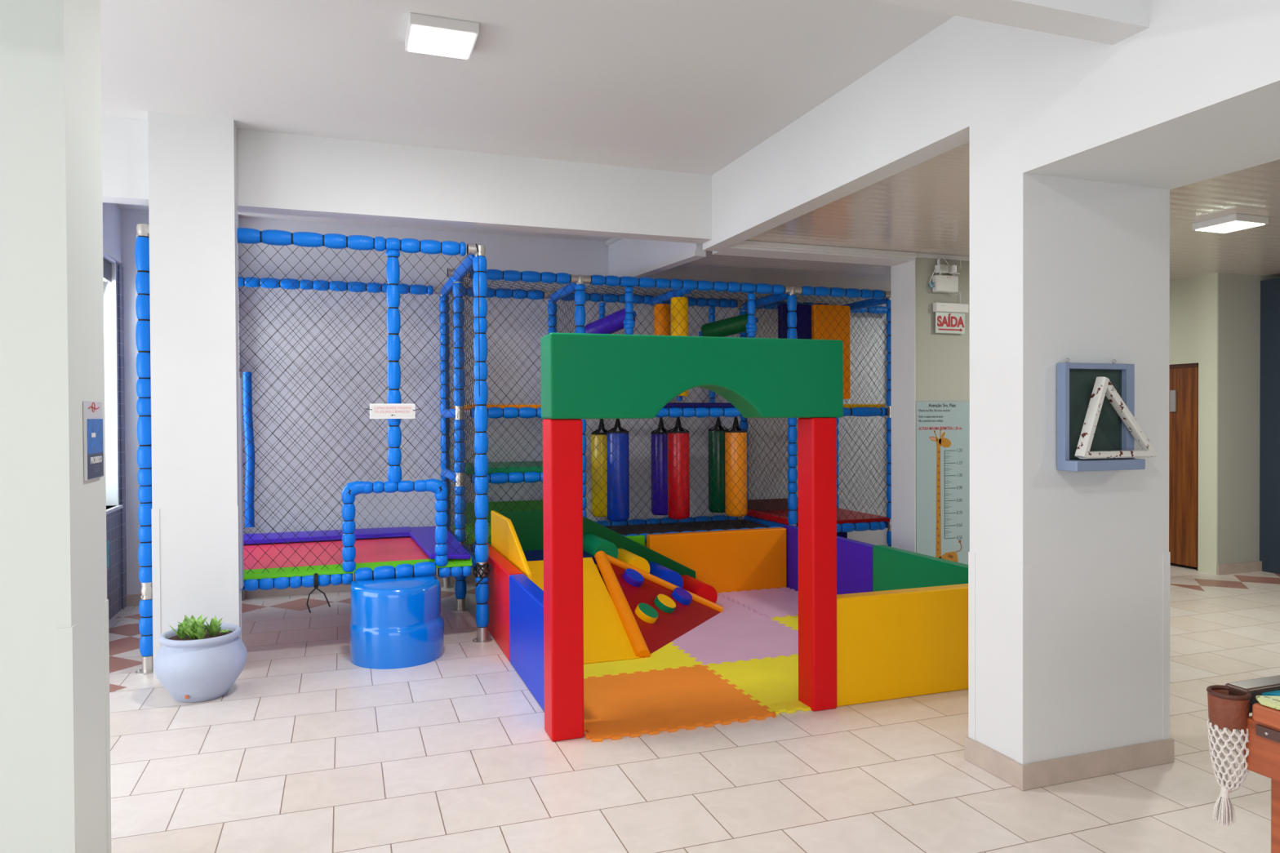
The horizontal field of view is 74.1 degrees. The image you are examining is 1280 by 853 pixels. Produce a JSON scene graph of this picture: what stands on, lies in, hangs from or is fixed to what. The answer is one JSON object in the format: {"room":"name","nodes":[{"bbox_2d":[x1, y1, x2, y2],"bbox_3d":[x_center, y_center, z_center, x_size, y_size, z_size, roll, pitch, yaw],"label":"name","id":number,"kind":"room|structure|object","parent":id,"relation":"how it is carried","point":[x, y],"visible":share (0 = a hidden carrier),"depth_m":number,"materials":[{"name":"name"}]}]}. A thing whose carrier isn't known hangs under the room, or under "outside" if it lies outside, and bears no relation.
{"room":"indoor play area","nodes":[
{"label":"indoor play area","id":0,"kind":"room"},
{"bbox_2d":[0,0,106,852],"bbox_3d":[-2.259,-0.160,2.708,0.855,3.420,0.430,0,1,-19],"label":"wall","id":1,"kind":"structure","parent":0,"point":[53,548],"depth_m":2.63,"materials":[{"name":"white paint"}]},
{"bbox_2d":[56,599,111,852],"bbox_3d":[-2.253,1.090,2.722,0.862,0.920,0.437,0,1,-19],"label":"trim","id":2,"kind":"structure","parent":1,"relation":"attached to","point":[66,637],"depth_m":2.65,"materials":[{"name":"white paint"}]},
{"bbox_2d":[83,400,103,480],"bbox_3d":[-1.861,0.046,2.892,0.011,0.263,0.204,0,1,-19],"label":"sign","id":3,"kind":"object","parent":1,"relation":"attached to","point":[93,443],"visible":1,"depth_m":2.87,"materials":[{"name":"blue plastic"}]},
{"bbox_2d":[102,202,121,262],"bbox_3d":[-4.163,-0.636,6.317,0.200,2.350,1.590,0,1,-19],"label":"wall","id":4,"kind":"structure","parent":0,"point":[111,211],"depth_m":6.81,"materials":[{"name":"white paint"}]},
{"bbox_2d":[103,262,119,506],"bbox_3d":[-4.192,-0.337,6.442,0.184,1.970,0.950,0,1,-19],"label":"window","id":5,"kind":"structure","parent":4,"relation":"in","point":[109,288],"depth_m":6.89,"materials":[{"name":"white glass"}]},
{"bbox_3d":[-4.274,-0.337,6.413,0.050,1.970,0.940,0,1,-19],"label":"window frame","id":6,"kind":"structure","parent":4,"relation":"in","visible":0},
{"bbox_2d":[102,257,111,282],"bbox_3d":[-4.190,-1.237,6.424,0.130,0.150,0.880,0,1,-19],"label":"box","id":7,"kind":"object","parent":6,"relation":"attached to","point":[106,264],"visible":0.14,"depth_m":6.74,"materials":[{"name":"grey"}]},
{"bbox_2d":[106,261,126,620],"bbox_3d":[-4.154,0.069,6.327,0.212,2.900,1.590,0,1,-19],"label":"window frame","id":8,"kind":"structure","parent":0,"point":[116,520],"depth_m":6.99,"materials":[{"name":"white metal"}]},
{"bbox_2d":[106,539,109,568],"bbox_3d":[-4.072,0.993,6.407,0.006,0.210,0.470,0,1,-19],"label":"trim","id":9,"kind":"structure","parent":8,"relation":"attached to","point":[108,540],"depth_m":6.60,"materials":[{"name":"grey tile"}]},
{"bbox_2d":[102,245,121,263],"bbox_3d":[-4.106,-1.363,6.468,0.020,0.040,1.150,0,1,-19],"label":"trim","id":10,"kind":"structure","parent":8,"relation":"attached to","point":[105,251],"depth_m":6.73,"materials":[{"name":"white"}]},
{"bbox_2d":[106,504,123,514],"bbox_3d":[-4.194,0.660,6.451,0.250,0.025,0.980,0,1,-19],"label":"window sill","id":11,"kind":"structure","parent":8,"relation":"attached to","point":[114,508],"depth_m":6.74,"materials":[{"name":"white"}]},
{"bbox_2d":[147,111,240,646],"bbox_3d":[-2.752,-0.186,5.264,0.467,3.420,0.160,0,1,-19],"label":"column","id":12,"kind":"structure","parent":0,"point":[193,188],"depth_m":5.19,"materials":[{"name":"white paint"}]},
{"bbox_2d":[151,505,242,679],"bbox_3d":[-2.747,1.009,5.277,0.474,1.030,0.167,0,1,-19],"label":"trim","id":13,"kind":"structure","parent":12,"relation":"attached to","point":[234,509],"depth_m":5.13,"materials":[{"name":"white paint"}]},
{"bbox_2d":[237,377,244,588],"bbox_3d":[-2.530,0.357,5.374,0.018,1.330,0.090,0,1,-19],"label":"board","id":14,"kind":"object","parent":12,"relation":"attached to","point":[239,380],"visible":1,"depth_m":5.33,"materials":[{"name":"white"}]},
{"bbox_2d":[237,213,240,377],"bbox_3d":[-3.592,-0.160,7.312,0.270,3.330,0.100,0,1,-19],"label":"wall","id":15,"kind":"structure","parent":0,"point":[238,254],"depth_m":7.33,"materials":[{"name":"white paint"}]},
{"bbox_2d":[115,203,612,241],"bbox_3d":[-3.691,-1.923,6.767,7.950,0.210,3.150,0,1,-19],"label":"ceiling beam","id":16,"kind":"structure","parent":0,"point":[131,206],"depth_m":7.73,"materials":[{"name":"white paint"}]},
{"bbox_2d":[120,208,888,595],"bbox_3d":[0.005,-0.238,8.733,16.200,3.420,0.200,0,1,-19],"label":"wall","id":17,"kind":"structure","parent":0,"point":[503,252],"depth_m":7.86,"materials":[{"name":"white paint"}]},
{"bbox_2d":[126,572,475,606],"bbox_3d":[-2.549,1.449,7.686,3.740,0.095,0.115,0,1,-19],"label":"baseboard","id":18,"kind":"structure","parent":17,"relation":"attached to","point":[132,600],"depth_m":7.54,"materials":[{"name":"beige tile"}]},
{"bbox_2d":[605,237,622,245],"bbox_3d":[0.052,-1.826,7.655,0.030,0.040,1.848,-1,1,-25],"label":"trim","id":19,"kind":"structure","parent":17,"relation":"attached to","point":[612,240],"depth_m":8.34,"materials":[{"name":"white"}]},
{"bbox_2d":[616,249,706,286],"bbox_3d":[0.103,-1.416,7.681,0.100,0.070,1.849,-1,1,-25],"label":"trim","id":20,"kind":"structure","parent":17,"relation":"attached to","point":[691,255],"depth_m":7.32,"materials":[{"name":"white"}]},
{"bbox_2d":[100,0,954,175],"bbox_3d":[-1.395,-1.905,0.154,7.900,0.120,10.850,0,1,-19],"label":"ceiling","id":21,"kind":"structure","parent":0,"point":[694,86],"depth_m":4.50,"materials":[{"name":"white paint"}]},
{"bbox_2d":[101,115,711,244],"bbox_3d":[-3.195,-1.660,5.285,7.900,0.508,0.180,0,1,-19],"label":"beam","id":22,"kind":"structure","parent":21,"relation":"attached to","point":[277,173],"depth_m":5.83,"materials":[{"name":"white paint"}]},
{"bbox_2d":[404,12,479,59],"bbox_3d":[-0.954,-1.864,4.067,0.315,0.054,0.315,0,1,-19],"label":"ceiling light","id":23,"kind":"object","parent":21,"relation":"attached to","point":[425,34],"visible":1,"depth_m":4.00,"materials":[{"name":"white plastic"}]},
{"bbox_2d":[408,25,475,58],"bbox_3d":[-0.953,-1.840,4.067,0.283,0.005,0.283,0,1,-19],"label":"diffuser","id":24,"kind":"object","parent":23,"relation":"attached to","point":[449,41],"depth_m":4.04,"materials":[{"name":"white plastic"}]},
{"bbox_2d":[702,15,969,251],"bbox_3d":[1.063,-1.654,5.278,0.150,0.560,3.015,0,1,-19],"label":"beam","id":25,"kind":"structure","parent":21,"relation":"attached to","point":[913,108],"depth_m":4.70,"materials":[{"name":"white paint"}]},
{"bbox_2d":[872,0,1149,44],"bbox_3d":[-1.956,-1.625,1.741,7.890,0.510,0.150,0,1,-19],"label":"beam","id":26,"kind":"structure","parent":21,"relation":"attached to","point":[1111,22],"depth_m":2.91,"materials":[{"name":"white paint"}]},
{"bbox_2d":[1022,0,1279,189],"bbox_3d":[3.247,-1.456,0.075,0.830,0.860,7.615,0,1,-19],"label":"beam","id":27,"kind":"structure","parent":21,"relation":"attached to","point":[1193,95],"depth_m":3.09,"materials":[{"name":"white paint"}]},
{"bbox_2d":[608,238,702,276],"bbox_3d":[0.095,-1.639,7.673,0.060,0.475,1.848,-1,1,-25],"label":"soffit panel","id":28,"kind":"object","parent":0,"point":[625,255],"visible":0.36,"depth_m":7.82,"materials":[{"name":"white paint"}]},
{"bbox_2d":[108,563,1279,852],"bbox_3d":[2.015,1.577,3.054,16.200,0.100,14.000,0,1,-19],"label":"floor","id":29,"kind":"structure","parent":0,"point":[309,749],"depth_m":3.77,"materials":[{"name":"beige tile"}]},
{"bbox_2d":[153,614,247,702],"bbox_3d":[-2.492,1.301,4.819,0.474,0.454,0.474,0,1,-19],"label":"potted plant","id":30,"kind":"object","parent":29,"relation":"on","point":[196,661],"visible":1,"depth_m":4.67,"materials":[{"name":"green plant"}]},
{"bbox_2d":[349,576,444,669],"bbox_3d":[-1.565,1.268,5.502,0.601,0.495,0.404,0,1,-19],"label":"step stool","id":31,"kind":"object","parent":29,"relation":"on","point":[399,623],"visible":1,"depth_m":5.35,"materials":[{"name":"blue plastic"}]},
{"bbox_2d":[475,542,544,711],"bbox_3d":[-0.831,1.229,5.566,0.100,0.565,2.650,0,1,-19],"label":"wall","id":32,"kind":"structure","parent":29,"relation":"on","point":[526,597],"depth_m":5.18,"materials":[{"name":"blue plastic"}]},
{"bbox_2d":[134,222,891,675],"bbox_3d":[-0.074,0.090,7.383,7.188,2.796,2.160,0,1,-19],"label":"frame","id":33,"kind":"object","parent":29,"relation":"on","point":[472,526],"visible":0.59,"depth_m":6.98,"materials":[{"name":"blue metal"}]},
{"bbox_2d":[242,372,255,527],"bbox_3d":[-3.248,0.187,7.055,0.085,1.289,0.294,-1,1,-27],"label":"pipe","id":34,"kind":"object","parent":33,"relation":"attached to","point":[247,385],"visible":0.94,"depth_m":7.03,"materials":[{"name":"blue plastic"}]},
{"bbox_2d":[243,526,472,580],"bbox_3d":[-2.339,0.917,6.337,1.930,0.113,1.581,0,1,-19],"label":"trampoline","id":35,"kind":"object","parent":33,"relation":"on","point":[375,548],"visible":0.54,"depth_m":6.22,"materials":[{"name":"pink plastic"}]},
{"bbox_2d":[364,403,418,418],"bbox_3d":[-1.664,-0.103,5.706,0.355,0.102,0.032,0,1,-19],"label":"notice sign","id":36,"kind":"object","parent":33,"relation":"attached to","point":[377,411],"visible":1,"depth_m":5.69,"materials":[{"name":"white plastic"}]},
{"bbox_2d":[591,418,608,516],"bbox_3d":[-0.362,0.372,8.059,0.200,0.960,0.200,0,1,-19],"label":"bag","id":37,"kind":"object","parent":33,"relation":"hanging from","point":[596,441],"visible":0.66,"depth_m":7.97,"materials":[{"name":"yellow plastic"}]},
{"bbox_2d":[584,307,636,333],"bbox_3d":[-0.271,-0.914,7.602,0.525,0.288,0.164,0,1,26],"label":"foam roller","id":38,"kind":"object","parent":33,"relation":"hanging from","point":[590,327],"visible":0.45,"depth_m":7.53,"materials":[{"name":"purple plastic"}]},
{"bbox_2d":[606,418,629,521],"bbox_3d":[-0.197,0.371,7.619,0.200,0.950,0.200,0,1,-19],"label":"bag","id":39,"kind":"object","parent":33,"relation":"hanging from","point":[611,434],"visible":0.84,"depth_m":7.53,"materials":[{"name":"blue plastic"}]},
{"bbox_2d":[650,417,667,515],"bbox_3d":[0.208,0.372,8.259,0.204,0.970,0.204,0,1,-19],"label":"bag","id":40,"kind":"object","parent":33,"relation":"hanging from","point":[655,439],"visible":0.63,"depth_m":8.17,"materials":[{"name":"purple plastic"}]},
{"bbox_2d":[653,302,670,335],"bbox_3d":[0.216,-0.730,8.209,0.160,0.985,0.160,0,1,-19],"label":"foam roller","id":41,"kind":"object","parent":33,"relation":"hanging from","point":[664,311],"visible":0.33,"depth_m":8.14,"materials":[{"name":"orange plastic"}]},
{"bbox_2d":[666,417,689,519],"bbox_3d":[0.355,0.368,7.813,0.204,0.955,0.204,0,1,-19],"label":"bag","id":42,"kind":"object","parent":33,"relation":"hanging from","point":[684,438],"visible":0.87,"depth_m":7.73,"materials":[{"name":"red plastic"}]},
{"bbox_2d":[671,293,688,400],"bbox_3d":[0.361,-0.726,7.752,0.160,0.985,0.160,0,1,-19],"label":"foam roller","id":43,"kind":"object","parent":33,"relation":"hanging from","point":[683,300],"visible":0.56,"depth_m":7.68,"materials":[{"name":"yellow plastic"}]},
{"bbox_2d":[707,417,728,512],"bbox_3d":[0.784,0.367,8.461,0.208,0.970,0.208,0,1,-19],"label":"bag","id":44,"kind":"object","parent":33,"relation":"hanging from","point":[717,433],"visible":0.63,"depth_m":8.37,"materials":[{"name":"green plastic"}]},
{"bbox_2d":[698,313,758,337],"bbox_3d":[0.832,-0.938,8.005,0.578,0.246,0.164,0,1,24],"label":"foam roller","id":45,"kind":"object","parent":33,"relation":"hanging from","point":[735,321],"visible":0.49,"depth_m":7.95,"materials":[{"name":"green plastic"}]},
{"bbox_2d":[724,417,746,516],"bbox_3d":[0.907,0.364,8.006,0.208,0.955,0.208,0,1,-19],"label":"bag","id":46,"kind":"object","parent":33,"relation":"hanging from","point":[735,433],"visible":0.85,"depth_m":7.92,"materials":[{"name":"orange plastic"}]},
{"bbox_2d":[777,303,811,339],"bbox_3d":[1.516,-0.733,8.305,0.335,0.925,0.080,0,1,-19],"label":"pad","id":47,"kind":"object","parent":33,"relation":"hanging from","point":[805,317],"visible":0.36,"depth_m":8.28,"materials":[{"name":"blue plastic"}]},
{"bbox_2d":[811,304,850,399],"bbox_3d":[1.885,-0.735,8.393,0.410,0.925,0.080,0,1,-19],"label":"pad","id":48,"kind":"object","parent":33,"relation":"hanging from","point":[826,335],"visible":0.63,"depth_m":8.37,"materials":[{"name":"orange plastic"}]},
{"bbox_2d":[523,550,599,572],"bbox_3d":[-0.725,1.241,6.631,0.705,0.484,0.490,0,1,-19],"label":"platform","id":49,"kind":"object","parent":29,"relation":"on","point":[531,555],"visible":0.02,"depth_m":6.57,"materials":[{"name":"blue plastic"}]},
{"bbox_2d":[542,418,583,741],"bbox_3d":[-0.380,0.744,4.196,0.163,1.562,0.175,0,1,-19],"label":"post","id":50,"kind":"object","parent":29,"relation":"on","point":[562,444],"visible":1,"depth_m":4.12,"materials":[{"name":"red plastic"}]},
{"bbox_2d":[540,332,843,418],"bbox_3d":[0.294,-0.251,4.423,1.597,0.416,0.255,0,1,-17],"label":"beam","id":51,"kind":"structure","parent":50,"relation":"on","point":[584,375],"depth_m":4.26,"materials":[{"name":"green plastic"}]},
{"bbox_2d":[488,535,644,546],"bbox_3d":[-0.602,1.221,7.132,1.370,0.545,0.035,0,1,-19],"label":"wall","id":52,"kind":"structure","parent":29,"relation":"on","point":[640,540],"depth_m":7.32,"materials":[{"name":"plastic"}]},
{"bbox_2d":[583,642,703,679],"bbox_3d":[-0.232,1.501,5.603,1.026,0.014,0.986,0,1,-19],"label":"floor mat","id":53,"kind":"object","parent":29,"relation":"on","point":[668,655],"visible":0.32,"depth_m":5.34,"materials":[{"name":"yellow rubber"}]},
{"bbox_2d":[491,510,532,581],"bbox_3d":[-0.903,1.082,6.012,0.032,0.819,1.638,0,1,-19],"label":"panel","id":54,"kind":"object","parent":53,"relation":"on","point":[504,540],"visible":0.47,"depth_m":6.09,"materials":[{"name":"yellow plastic"}]},
{"bbox_2d":[527,557,639,664],"bbox_3d":[-0.489,1.249,5.868,0.645,0.483,1.095,0,1,-19],"label":"slide","id":55,"kind":"object","parent":53,"relation":"on","point":[606,639],"visible":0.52,"depth_m":5.76,"materials":[{"name":"yellow plastic"}]},
{"bbox_2d":[594,551,723,657],"bbox_3d":[0.302,1.238,6.156,1.083,0.568,1.136,0,1,-19],"label":"ramp","id":56,"kind":"object","parent":53,"relation":"on","point":[653,611],"visible":1,"depth_m":6.24,"materials":[{"name":"red plastic"}]},
{"bbox_2d":[583,664,776,742],"bbox_3d":[0.082,1.509,4.707,1.026,0.014,0.966,0,1,-19],"label":"floor mat","id":57,"kind":"object","parent":29,"relation":"on","point":[615,707],"visible":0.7,"depth_m":4.60,"materials":[{"name":"orange rubber"}]},
{"bbox_2d":[646,527,786,593],"bbox_3d":[0.694,1.205,7.516,1.320,0.555,0.100,0,1,-19],"label":"wall","id":58,"kind":"structure","parent":29,"relation":"on","point":[728,561],"depth_m":7.51,"materials":[{"name":"orange plastic"}]},
{"bbox_2d":[699,594,768,625],"bbox_3d":[0.381,1.484,6.836,1.001,0.014,0.986,0,1,-19],"label":"floor mat","id":59,"kind":"object","parent":29,"relation":"on","point":[732,611],"visible":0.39,"depth_m":6.68,"materials":[{"name":"pink rubber"}]},
{"bbox_2d":[500,510,695,578],"bbox_3d":[-0.320,1.077,7.066,1.680,0.799,0.055,0,1,-19],"label":"panel","id":60,"kind":"object","parent":59,"relation":"on","point":[528,526],"visible":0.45,"depth_m":7.00,"materials":[{"name":"green plastic"}]},
{"bbox_2d":[582,533,717,603],"bbox_3d":[0.059,1.178,6.908,1.035,0.596,0.485,0,1,-19],"label":"ramp","id":61,"kind":"object","parent":59,"relation":"on","point":[593,544],"visible":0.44,"depth_m":6.75,"materials":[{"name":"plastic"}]},
{"bbox_2d":[671,617,798,665],"bbox_3d":[0.699,1.492,5.931,1.001,0.014,0.986,0,1,-19],"label":"floor mat","id":62,"kind":"object","parent":29,"relation":"on","point":[718,642],"visible":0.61,"depth_m":5.87,"materials":[{"name":"pink rubber"}]},
{"bbox_2d":[717,586,798,617],"bbox_3d":[1.167,1.471,7.112,0.716,0.016,0.986,0,1,-19],"label":"floor mat","id":63,"kind":"object","parent":29,"relation":"on","point":[782,602],"visible":0.65,"depth_m":7.14,"materials":[{"name":"pink rubber"}]},
{"bbox_2d":[703,653,858,715],"bbox_3d":[1.008,1.501,5.051,1.001,0.014,0.931,0,1,-19],"label":"floor mat","id":64,"kind":"object","parent":29,"relation":"on","point":[772,682],"visible":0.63,"depth_m":5.03,"materials":[{"name":"yellow rubber"}]},
{"bbox_2d":[770,614,798,630],"bbox_3d":[1.485,1.486,6.206,0.716,0.014,0.986,0,1,-19],"label":"floor mat","id":65,"kind":"object","parent":29,"relation":"on","point":[790,621],"visible":0.16,"depth_m":6.45,"materials":[{"name":"yellow rubber"}]},
{"bbox_2d":[797,417,836,711],"bbox_3d":[0.959,0.733,4.591,0.150,1.562,0.165,0,1,-19],"label":"post","id":66,"kind":"object","parent":29,"relation":"on","point":[816,437],"visible":0.95,"depth_m":4.52,"materials":[{"name":"red plastic"}]},
{"bbox_2d":[782,524,968,595],"bbox_3d":[1.821,1.197,6.465,0.100,0.585,2.830,0,1,-19],"label":"wall","id":67,"kind":"structure","parent":29,"relation":"on","point":[893,568],"depth_m":6.38,"materials":[{"name":"green plastic"}]},
{"bbox_2d":[836,583,968,706],"bbox_3d":[1.701,1.214,4.844,1.400,0.588,0.100,0,1,-19],"label":"wall","id":68,"kind":"structure","parent":29,"relation":"on","point":[907,642],"depth_m":4.70,"materials":[{"name":"yellow plastic"}]},
{"bbox_2d":[1206,675,1279,852],"bbox_3d":[2.535,1.138,1.568,1.245,0.805,2.217,0,1,-19],"label":"pool table","id":69,"kind":"object","parent":29,"relation":"on","point":[1230,705],"visible":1,"depth_m":2.33,"materials":[{"name":"brown wood"}]},
{"bbox_2d":[1262,690,1279,696],"bbox_3d":[2.196,0.759,2.503,0.950,0.035,0.055,0,1,-19],"label":"cushion","id":70,"kind":"object","parent":69,"relation":"on","point":[1270,693],"depth_m":2.37,"materials":[{"name":"teal fabric"}]},
{"bbox_2d":[915,257,969,401],"bbox_3d":[3.562,-0.009,7.796,2.713,2.950,0.310,0,1,-19],"label":"wall","id":71,"kind":"structure","parent":0,"point":[942,359],"depth_m":7.28,"materials":[{"name":"grey paint"}]},
{"bbox_2d":[733,240,917,258],"bbox_3d":[1.510,-1.439,6.879,1.750,0.050,0.035,0,1,-19],"label":"trim","id":72,"kind":"structure","parent":71,"relation":"attached to","point":[749,243],"depth_m":6.86,"materials":[{"name":"white"}]},
{"bbox_2d":[890,258,915,552],"bbox_3d":[2.279,0.012,7.347,0.008,2.930,0.328,0,1,-19],"label":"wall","id":73,"kind":"structure","parent":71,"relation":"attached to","point":[903,275],"depth_m":7.33,"materials":[{"name":"white paint"}]},
{"bbox_2d":[915,401,969,564],"bbox_3d":[2.707,0.576,7.324,0.768,1.580,0.008,0,1,-19],"label":"chart","id":74,"kind":"object","parent":71,"relation":"attached to","point":[942,428],"visible":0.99,"depth_m":7.29,"materials":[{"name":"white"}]},
{"bbox_2d":[928,428,958,562],"bbox_3d":[2.612,0.691,7.292,0.300,1.348,0.001,0,1,-19],"label":"print","id":75,"kind":"object","parent":74,"relation":"attached to","point":[943,442],"depth_m":7.29,"materials":[{"name":"orange"}]},
{"bbox_2d":[916,252,969,261],"bbox_3d":[3.598,-1.462,7.617,2.740,0.040,0.025,0,1,-19],"label":"trim","id":76,"kind":"structure","parent":71,"relation":"attached to","point":[930,255],"depth_m":7.25,"materials":[{"name":"white paint"}]},
{"bbox_2d":[928,256,961,295],"bbox_3d":[2.619,-1.287,7.226,0.358,0.333,0.102,0,1,-19],"label":"emergency light","id":77,"kind":"object","parent":71,"relation":"attached to","point":[948,284],"visible":1,"depth_m":7.21,"materials":[{"name":"white plastic"}]},
{"bbox_2d":[933,285,968,333],"bbox_3d":[2.664,-1.012,7.270,0.336,0.426,0.054,0,1,-19],"label":"exit sign","id":78,"kind":"object","parent":71,"relation":"attached to","point":[949,317],"visible":1,"depth_m":7.26,"materials":[{"name":"white plastic"}]},
{"bbox_2d":[644,141,1279,291],"bbox_3d":[5.774,-1.506,4.346,8.200,0.100,14.000,0,1,-19],"label":"ceiling","id":79,"kind":"structure","parent":0,"point":[923,207],"depth_m":6.32,"materials":[{"name":"plastic"}]},
{"bbox_2d":[712,245,914,266],"bbox_3d":[1.457,-1.443,7.027,1.750,0.085,0.280,0,1,-19],"label":"beam","id":80,"kind":"structure","parent":79,"relation":"attached to","point":[732,251],"depth_m":6.98,"materials":[{"name":"white paint"}]},
{"bbox_2d":[1192,213,1268,233],"bbox_3d":[4.189,-1.440,6.026,0.320,0.054,0.320,0,1,-19],"label":"ceiling light","id":81,"kind":"object","parent":79,"relation":"attached to","point":[1233,222],"visible":1,"depth_m":5.94,"materials":[{"name":"white plastic"}]},
{"bbox_2d":[1195,221,1264,233],"bbox_3d":[4.189,-1.416,6.026,0.288,0.005,0.288,0,1,-19],"label":"diffuser","id":82,"kind":"object","parent":81,"relation":"attached to","point":[1224,227],"depth_m":6.00,"materials":[{"name":"white plastic"}]},
{"bbox_2d":[969,18,1169,762],"bbox_3d":[1.938,-0.192,3.832,0.830,3.420,0.320,0,1,-19],"label":"column","id":83,"kind":"structure","parent":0,"point":[1077,270],"depth_m":3.68,"materials":[{"name":"white paint"}]},
{"bbox_2d":[968,551,1170,764],"bbox_3d":[1.944,1.043,3.846,0.837,0.950,0.327,0,1,-19],"label":"trim","id":84,"kind":"structure","parent":83,"relation":"attached to","point":[1023,571],"depth_m":3.59,"materials":[{"name":"white paint"}]},
{"bbox_2d":[964,736,1174,791],"bbox_3d":[1.946,1.466,3.851,0.864,0.105,0.354,0,1,-19],"label":"baseboard","id":85,"kind":"structure","parent":83,"relation":"attached to","point":[1036,775],"depth_m":3.68,"materials":[{"name":"beige tile"}]},
{"bbox_2d":[1057,358,1145,471],"bbox_3d":[1.966,-0.053,3.609,0.388,0.476,0.108,0,1,-19],"label":"chalkboard","id":86,"kind":"object","parent":83,"relation":"attached to","point":[1076,381],"visible":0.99,"depth_m":3.61,"materials":[{"name":"green wood"}]},
{"bbox_2d":[1074,376,1157,458],"bbox_3d":[2.018,-0.038,3.601,0.428,0.345,0.063,0,1,-19],"label":"rack","id":87,"kind":"object","parent":86,"relation":"on","point":[1103,387],"visible":1,"depth_m":3.57,"materials":[{"name":"white paint"}]},
{"bbox_2d":[1169,272,1217,574],"bbox_3d":[5.365,-0.035,9.351,0.200,2.950,2.190,0,1,-19],"label":"wall","id":88,"kind":"structure","parent":0,"point":[1193,300],"depth_m":8.41,"materials":[{"name":"beige paint"}]},
{"bbox_2d":[1168,366,1197,567],"bbox_3d":[5.487,0.392,8.892,0.040,2.045,0.845,0,1,-19],"label":"door","id":89,"kind":"structure","parent":88,"relation":"in","point":[1183,423],"depth_m":8.66,"materials":[{"name":"brown wood"}]},
{"bbox_2d":[1169,390,1177,411],"bbox_3d":[5.497,-0.264,8.743,0.020,0.220,0.060,0,1,-19],"label":"lock plate","id":90,"kind":"object","parent":89,"relation":"attached to","point":[1173,393],"visible":1,"depth_m":8.73,"materials":[{"name":"silver metal"}]},
{"bbox_2d":[1169,363,1198,570],"bbox_3d":[5.508,0.402,8.902,0.115,2.085,0.860,0,1,-19],"label":"door frame","id":91,"kind":"structure","parent":88,"relation":"attached to","point":[1188,365],"depth_m":8.51,"materials":[{"name":"brown wood"}]},
{"bbox_2d":[1217,272,1279,564],"bbox_3d":[7.000,-0.037,8.840,2.934,2.950,0.158,0,1,-19],"label":"wall","id":92,"kind":"structure","parent":0,"point":[1238,334],"depth_m":8.38,"materials":[{"name":"grey paint"}]},
{"bbox_2d":[1217,560,1262,575],"bbox_3d":[5.928,1.399,8.386,0.600,0.100,0.020,0,1,-19],"label":"baseboard","id":93,"kind":"structure","parent":92,"relation":"attached to","point":[1249,566],"depth_m":8.37,"materials":[{"name":"beige tile"}]},
{"bbox_2d":[1259,278,1279,573],"bbox_3d":[6.590,-0.006,8.489,0.740,2.900,0.250,0,1,-19],"label":"wall","id":94,"kind":"structure","parent":0,"point":[1269,406],"depth_m":8.39,"materials":[{"name":"blue paint"}]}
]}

